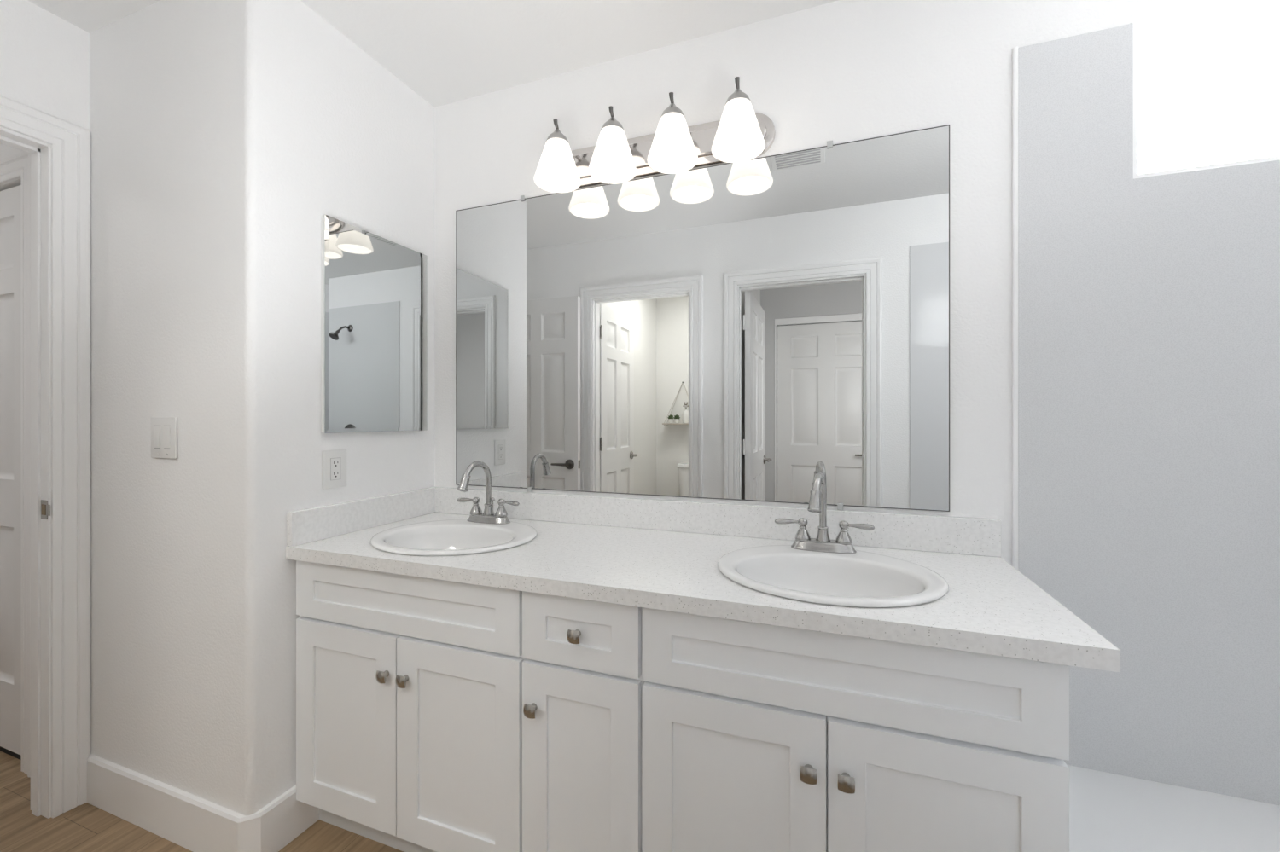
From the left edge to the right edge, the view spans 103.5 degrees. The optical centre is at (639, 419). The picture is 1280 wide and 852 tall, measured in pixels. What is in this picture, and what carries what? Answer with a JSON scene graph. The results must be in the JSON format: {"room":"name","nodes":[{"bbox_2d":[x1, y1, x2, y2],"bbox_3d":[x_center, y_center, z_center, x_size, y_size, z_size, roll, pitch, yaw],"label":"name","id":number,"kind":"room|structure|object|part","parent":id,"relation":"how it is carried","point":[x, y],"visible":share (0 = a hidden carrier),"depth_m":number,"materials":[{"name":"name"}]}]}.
{"room":"bathroom","nodes":[
{"label":"bathroom","id":0,"kind":"room"},
{"bbox_2d":[0,0,89,145],"bbox_3d":[-1.976,-0.012,1.153,0.100,2.440,1.006,0,0,20],"label":"wall","id":1,"kind":"structure","parent":0,"point":[44,57],"depth_m":1.52,"materials":[{"name":"white paint"}]},
{"bbox_2d":[0,95,90,819],"bbox_3d":[-1.939,0.146,1.227,0.122,2.124,0.837,0,0,20],"label":"door frame","id":2,"kind":"structure","parent":1,"relation":"attached to","point":[70,143],"depth_m":1.54,"materials":[{"name":"white paint"}]},
{"bbox_3d":[-1.799,0.274,1.525,0.048,0.057,0.002,0,0,20],"label":"strike plate","id":3,"kind":"part","parent":2,"relation":"part of","materials":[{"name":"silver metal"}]},
{"bbox_2d":[0,751,403,851],"bbox_3d":[-1.126,1.258,0.403,5.900,0.100,3.600,0,0,20],"label":"floor","id":4,"kind":"structure","parent":0,"point":[86,828],"depth_m":1.47,"materials":[{"name":"brown wood"}]},
{"bbox_2d":[0,746,20,760],"bbox_3d":[-2.443,1.193,1.921,0.725,0.030,0.084,0,0,20],"label":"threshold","id":5,"kind":"object","parent":4,"relation":"on","point":[2,749],"depth_m":1.81,"materials":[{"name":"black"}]},
{"bbox_2d":[296,560,525,851],"bbox_3d":[-0.551,0.804,1.581,0.766,0.808,0.592,0,0,20],"label":"vanity cabinet","id":6,"kind":"object","parent":4,"relation":"on","point":[409,689],"visible":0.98,"depth_m":1.31,"materials":[{"name":"white paint"}]},
{"bbox_3d":[-0.814,0.837,1.399,0.372,0.523,0.019,0,0,20],"label":"door","id":7,"kind":"part","parent":6,"relation":"part of","materials":[{"name":"white paint"}]},
{"bbox_3d":[-0.676,0.675,1.325,0.030,0.030,0.026,0,0,20],"label":"knob","id":8,"kind":"part","parent":6,"relation":"part of","materials":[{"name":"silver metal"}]},
{"bbox_3d":[-0.613,0.675,1.302,0.030,0.030,0.026,0,0,20],"label":"knob","id":9,"kind":"part","parent":6,"relation":"part of","materials":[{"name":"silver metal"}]},
{"bbox_3d":[-0.636,0.486,1.334,0.751,0.157,0.019,0,0,20],"label":"false drawer","id":10,"kind":"part","parent":6,"relation":"part of","materials":[{"name":"white paint"}]},
{"bbox_3d":[-0.460,0.837,1.270,0.376,0.523,0.019,0,0,20],"label":"door","id":11,"kind":"part","parent":6,"relation":"part of","materials":[{"name":"white paint"}]},
{"bbox_2d":[285,487,1120,672],"bbox_3d":[-0.027,0.333,1.392,1.883,0.133,0.586,0,0,20],"label":"countertop","id":12,"kind":"structure","parent":6,"relation":"on","point":[652,554],"depth_m":1.30,"materials":[{"name":"white stone"}]},
{"bbox_2d":[370,519,536,556],"bbox_3d":[-0.567,0.433,1.559,0.504,0.162,0.445,0,0,20],"label":"sink","id":13,"kind":"object","parent":12,"relation":"in","point":[449,537],"visible":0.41,"depth_m":1.65,"materials":[{"name":"white ceramic"}]},
{"bbox_2d":[457,460,519,524],"bbox_3d":[-0.519,0.245,1.717,0.197,0.213,0.188,0,0,-20],"label":"faucet","id":14,"kind":"object","parent":12,"relation":"on","point":[488,516],"visible":1,"depth_m":1.71,"materials":[{"name":"silver metal"}]},
{"bbox_3d":[-0.608,0.282,1.762,0.067,0.016,0.016,0,0,12],"label":"lever","id":15,"kind":"part","parent":14,"relation":"part of","materials":[{"name":"silver metal"}]},
{"bbox_3d":[-0.569,0.299,1.750,0.042,0.058,0.042,0,0,20],"label":"handle","id":16,"kind":"part","parent":14,"relation":"part of","materials":[{"name":"silver metal"}]},
{"bbox_3d":[-0.541,0.215,1.682,0.019,0.153,0.127,0,0,23],"label":"spout","id":17,"kind":"part","parent":14,"relation":"part of","materials":[{"name":"silver metal"}]},
{"bbox_3d":[-0.520,0.340,1.732,0.167,0.024,0.058,0,0,20],"label":"plate","id":18,"kind":"part","parent":14,"relation":"part of","materials":[{"name":"silver metal"}]},
{"bbox_3d":[-0.471,0.299,1.714,0.042,0.058,0.042,0,0,20],"label":"handle","id":19,"kind":"part","parent":14,"relation":"part of","materials":[{"name":"silver metal"}]},
{"bbox_3d":[-0.433,0.282,1.698,0.067,0.016,0.016,0,0,28],"label":"lever","id":20,"kind":"part","parent":14,"relation":"part of","materials":[{"name":"silver metal"}]},
{"bbox_2d":[774,472,874,553],"bbox_3d":[0.484,0.246,1.352,0.206,0.213,0.178,0,0,-23],"label":"faucet","id":21,"kind":"object","parent":12,"relation":"on","point":[817,503],"visible":1,"depth_m":1.34,"materials":[{"name":"silver metal"}]},
{"bbox_3d":[0.406,0.282,1.391,0.067,0.016,0.016,0,0,12],"label":"lever","id":22,"kind":"part","parent":21,"relation":"part of","materials":[{"name":"silver metal"}]},
{"bbox_3d":[0.446,0.299,1.379,0.042,0.058,0.042,0,0,20],"label":"handle","id":23,"kind":"part","parent":21,"relation":"part of","materials":[{"name":"silver metal"}]},
{"bbox_3d":[0.468,0.216,1.314,0.019,0.153,0.127,0,0,29],"label":"spout","id":24,"kind":"part","parent":21,"relation":"part of","materials":[{"name":"silver metal"}]},
{"bbox_3d":[0.494,0.340,1.361,0.167,0.024,0.058,0,0,20],"label":"plate","id":25,"kind":"part","parent":21,"relation":"part of","materials":[{"name":"silver metal"}]},
{"bbox_3d":[0.543,0.299,1.344,0.042,0.058,0.042,0,0,20],"label":"handle","id":26,"kind":"part","parent":21,"relation":"part of","materials":[{"name":"silver metal"}]},
{"bbox_3d":[0.581,0.282,1.328,0.067,0.016,0.016,0,0,28],"label":"lever","id":27,"kind":"part","parent":21,"relation":"part of","materials":[{"name":"silver metal"}]},
{"bbox_2d":[717,545,948,607],"bbox_3d":[0.437,0.433,1.192,0.504,0.162,0.445,0,0,20],"label":"sink","id":28,"kind":"object","parent":12,"relation":"in","point":[861,578],"visible":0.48,"depth_m":1.26,"materials":[{"name":"white ceramic"}]},
{"bbox_2d":[522,591,643,851],"bbox_3d":[-0.048,0.804,1.397,0.301,0.808,0.592,0,0,20],"label":"vanity cabinet","id":29,"kind":"object","parent":4,"relation":"on","point":[583,683],"visible":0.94,"depth_m":1.15,"materials":[{"name":"white paint"}]},
{"bbox_3d":[-0.253,0.675,1.170,0.030,0.030,0.026,0,0,20],"label":"knob","id":30,"kind":"part","parent":29,"relation":"part of","materials":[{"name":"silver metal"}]},
{"bbox_3d":[-0.146,0.486,1.131,0.030,0.030,0.026,0,0,20],"label":"knob","id":31,"kind":"part","parent":29,"relation":"part of","materials":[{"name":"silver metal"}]},
{"bbox_3d":[-0.138,0.486,1.152,0.293,0.157,0.019,0,0,20],"label":"drawer","id":32,"kind":"part","parent":29,"relation":"part of","materials":[{"name":"white paint"}]},
{"bbox_2d":[642,607,1069,851],"bbox_3d":[0.448,0.804,1.216,0.754,0.808,0.592,0,0,20],"label":"vanity cabinet","id":33,"kind":"object","parent":4,"relation":"on","point":[757,737],"visible":0.99,"depth_m":0.95,"materials":[{"name":"white paint"}]},
{"bbox_3d":[0.183,0.837,1.035,0.372,0.523,0.019,0,0,20],"label":"door","id":34,"kind":"part","parent":33,"relation":"part of","materials":[{"name":"white paint"}]},
{"bbox_3d":[0.321,0.675,0.961,0.030,0.030,0.026,0,0,20],"label":"knob","id":35,"kind":"part","parent":33,"relation":"part of","materials":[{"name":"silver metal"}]},
{"bbox_3d":[0.383,0.675,0.938,0.030,0.030,0.026,0,0,20],"label":"knob","id":36,"kind":"part","parent":33,"relation":"part of","materials":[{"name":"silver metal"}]},
{"bbox_3d":[0.360,0.486,0.970,0.749,0.157,0.019,0,0,20],"label":"false drawer","id":37,"kind":"part","parent":33,"relation":"part of","materials":[{"name":"white paint"}]},
{"bbox_3d":[0.537,0.837,0.906,0.373,0.523,0.019,0,0,20],"label":"door","id":38,"kind":"part","parent":33,"relation":"part of","materials":[{"name":"white paint"}]},
{"bbox_2d":[1067,765,1279,851],"bbox_3d":[1.197,1.045,0.419,1.184,0.324,1.573,0,0,20],"label":"bathtub","id":39,"kind":"object","parent":4,"relation":"on","point":[1108,812],"visible":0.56,"depth_m":1.11,"materials":[{"name":"white plastic"}]},
{"bbox_2d":[0,0,434,816],"bbox_3d":[-2.197,-0.012,2.134,2.700,2.440,0.684,0,0,20],"label":"wall","id":40,"kind":"structure","parent":0,"point":[224,133],"depth_m":1.47,"materials":[{"name":"white paint"}]},
{"bbox_2d":[0,185,20,755],"bbox_3d":[-2.451,0.180,1.886,0.726,2.012,0.050,0,0,20],"label":"door","id":41,"kind":"structure","parent":40,"relation":"in","point":[9,198],"depth_m":1.81,"materials":[{"name":"white paint"}]},
{"bbox_2d":[0,150,30,777],"bbox_3d":[-2.467,0.143,1.857,0.891,2.129,0.020,0,0,20],"label":"door frame","id":42,"kind":"structure","parent":40,"relation":"attached to","point":[16,165],"depth_m":1.72,"materials":[{"name":"white paint"}]},
{"bbox_2d":[151,417,177,459],"bbox_3d":[-1.387,0.054,1.468,0.116,0.120,0.011,0,0,20],"label":"light switch","id":43,"kind":"object","parent":40,"relation":"attached to","point":[164,430],"visible":1,"depth_m":1.46,"materials":[{"name":"white plastic"}]},
{"bbox_2d":[87,753,319,851],"bbox_3d":[-1.363,1.137,1.560,0.770,0.142,0.209,0,0,20],"label":"baseboard","id":44,"kind":"structure","parent":40,"relation":"attached to","point":[192,823],"depth_m":1.44,"materials":[{"name":"white paint"}]},
{"bbox_2d":[322,449,346,489],"bbox_3d":[-0.957,0.156,1.582,0.008,0.120,0.082,0,0,20],"label":"outlet","id":45,"kind":"object","parent":40,"relation":"attached to","point":[334,461],"visible":1,"depth_m":1.58,"materials":[{"name":"white plastic"}]},
{"bbox_2d":[331,458,340,480],"bbox_3d":[-0.954,0.156,1.581,0.003,0.067,0.034,0,0,20],"label":"receptacle","id":46,"kind":"object","parent":45,"relation":"attached to","point":[335,462],"depth_m":1.58,"materials":[{"name":"grey plastic"}]},
{"bbox_2d":[320,214,427,433],"bbox_3d":[-0.894,-0.291,1.732,0.022,0.667,0.417,0,0,20],"label":"medicine cabinet","id":47,"kind":"object","parent":40,"relation":"attached to","point":[374,288],"visible":1,"depth_m":1.68,"materials":[{"name":"silver mirror"}]},
{"bbox_2d":[27,0,837,107],"bbox_3d":[-1.126,-1.282,0.403,5.900,0.100,3.600,0,0,20],"label":"ceiling","id":48,"kind":"structure","parent":0,"point":[445,51],"depth_m":1.59,"materials":[{"name":"white paint"}]},
{"bbox_2d":[434,0,1279,805],"bbox_3d":[0.629,-0.012,1.535,3.220,2.440,0.150,0,0,20],"label":"wall","id":49,"kind":"structure","parent":0,"point":[1149,306],"depth_m":1.28,"materials":[{"name":"paint"}]},
{"bbox_2d":[534,76,775,192],"bbox_3d":[0.014,-0.879,1.583,0.780,0.203,0.201,0,0,20],"label":"vanity light","id":50,"kind":"object","parent":49,"relation":"attached to","point":[741,135],"visible":1,"depth_m":1.56,"materials":[{"name":"white glass"}]},
{"bbox_3d":[-0.272,-0.845,1.661,0.152,0.134,0.152,0,0,20],"label":"lamp shade","id":51,"kind":"part","parent":50,"relation":"part of","materials":[{"name":"white glass"}]},
{"bbox_3d":[-0.272,-0.850,1.661,0.052,0.094,0.052,0,0,20],"label":"bulb","id":52,"kind":"part","parent":50,"relation":"part of","materials":[{"name":"white glass"}]},
{"bbox_3d":[-0.087,-0.850,1.594,0.052,0.094,0.052,0,0,20],"label":"bulb","id":53,"kind":"part","parent":50,"relation":"part of","materials":[{"name":"white glass"}]},
{"bbox_3d":[-0.087,-0.845,1.594,0.152,0.134,0.152,0,0,20],"label":"lamp shade","id":54,"kind":"part","parent":50,"relation":"part of","materials":[{"name":"white glass"}]},
{"bbox_3d":[0.098,-0.850,1.526,0.052,0.094,0.052,0,0,20],"label":"bulb","id":55,"kind":"part","parent":50,"relation":"part of","materials":[{"name":"white glass"}]},
{"bbox_3d":[0.098,-0.845,1.526,0.152,0.134,0.152,0,0,20],"label":"lamp shade","id":56,"kind":"part","parent":50,"relation":"part of","materials":[{"name":"white glass"}]},
{"bbox_3d":[0.283,-0.850,1.459,0.052,0.094,0.052,0,0,20],"label":"bulb","id":57,"kind":"part","parent":50,"relation":"part of","materials":[{"name":"white glass"}]},
{"bbox_3d":[0.283,-0.845,1.459,0.152,0.134,0.152,0,0,20],"label":"lamp shade","id":58,"kind":"part","parent":50,"relation":"part of","materials":[{"name":"white glass"}]},
{"bbox_2d":[455,124,949,511],"bbox_3d":[0.069,-0.277,1.664,1.660,1.083,0.010,0,0,20],"label":"wall mirror","id":59,"kind":"object","parent":49,"relation":"attached to","point":[753,329],"visible":1,"depth_m":1.59,"materials":[{"name":"white mirror"}]},
{"bbox_2d":[432,487,1000,557],"bbox_3d":[0.070,0.315,1.658,1.882,0.098,0.020,0,0,20],"label":"backsplash","id":60,"kind":"structure","parent":49,"relation":"attached to","point":[981,537],"depth_m":1.56,"materials":[{"name":"white stone"}]},
{"bbox_2d":[1012,46,1018,570],"bbox_3d":[0.988,-0.049,1.328,0.013,1.860,0.011,0,0,20],"label":"trim","id":61,"kind":"structure","parent":49,"relation":"attached to","point":[1015,49],"depth_m":1.32,"materials":[{"name":"white paint"}]},
{"bbox_2d":[1131,0,1279,179],"bbox_3d":[1.536,-0.843,1.191,0.640,0.500,0.114,0,0,20],"label":"window","id":62,"kind":"structure","parent":49,"relation":"in","point":[1165,14],"depth_m":1.25,"materials":[{"name":"white paint"}]}
]}

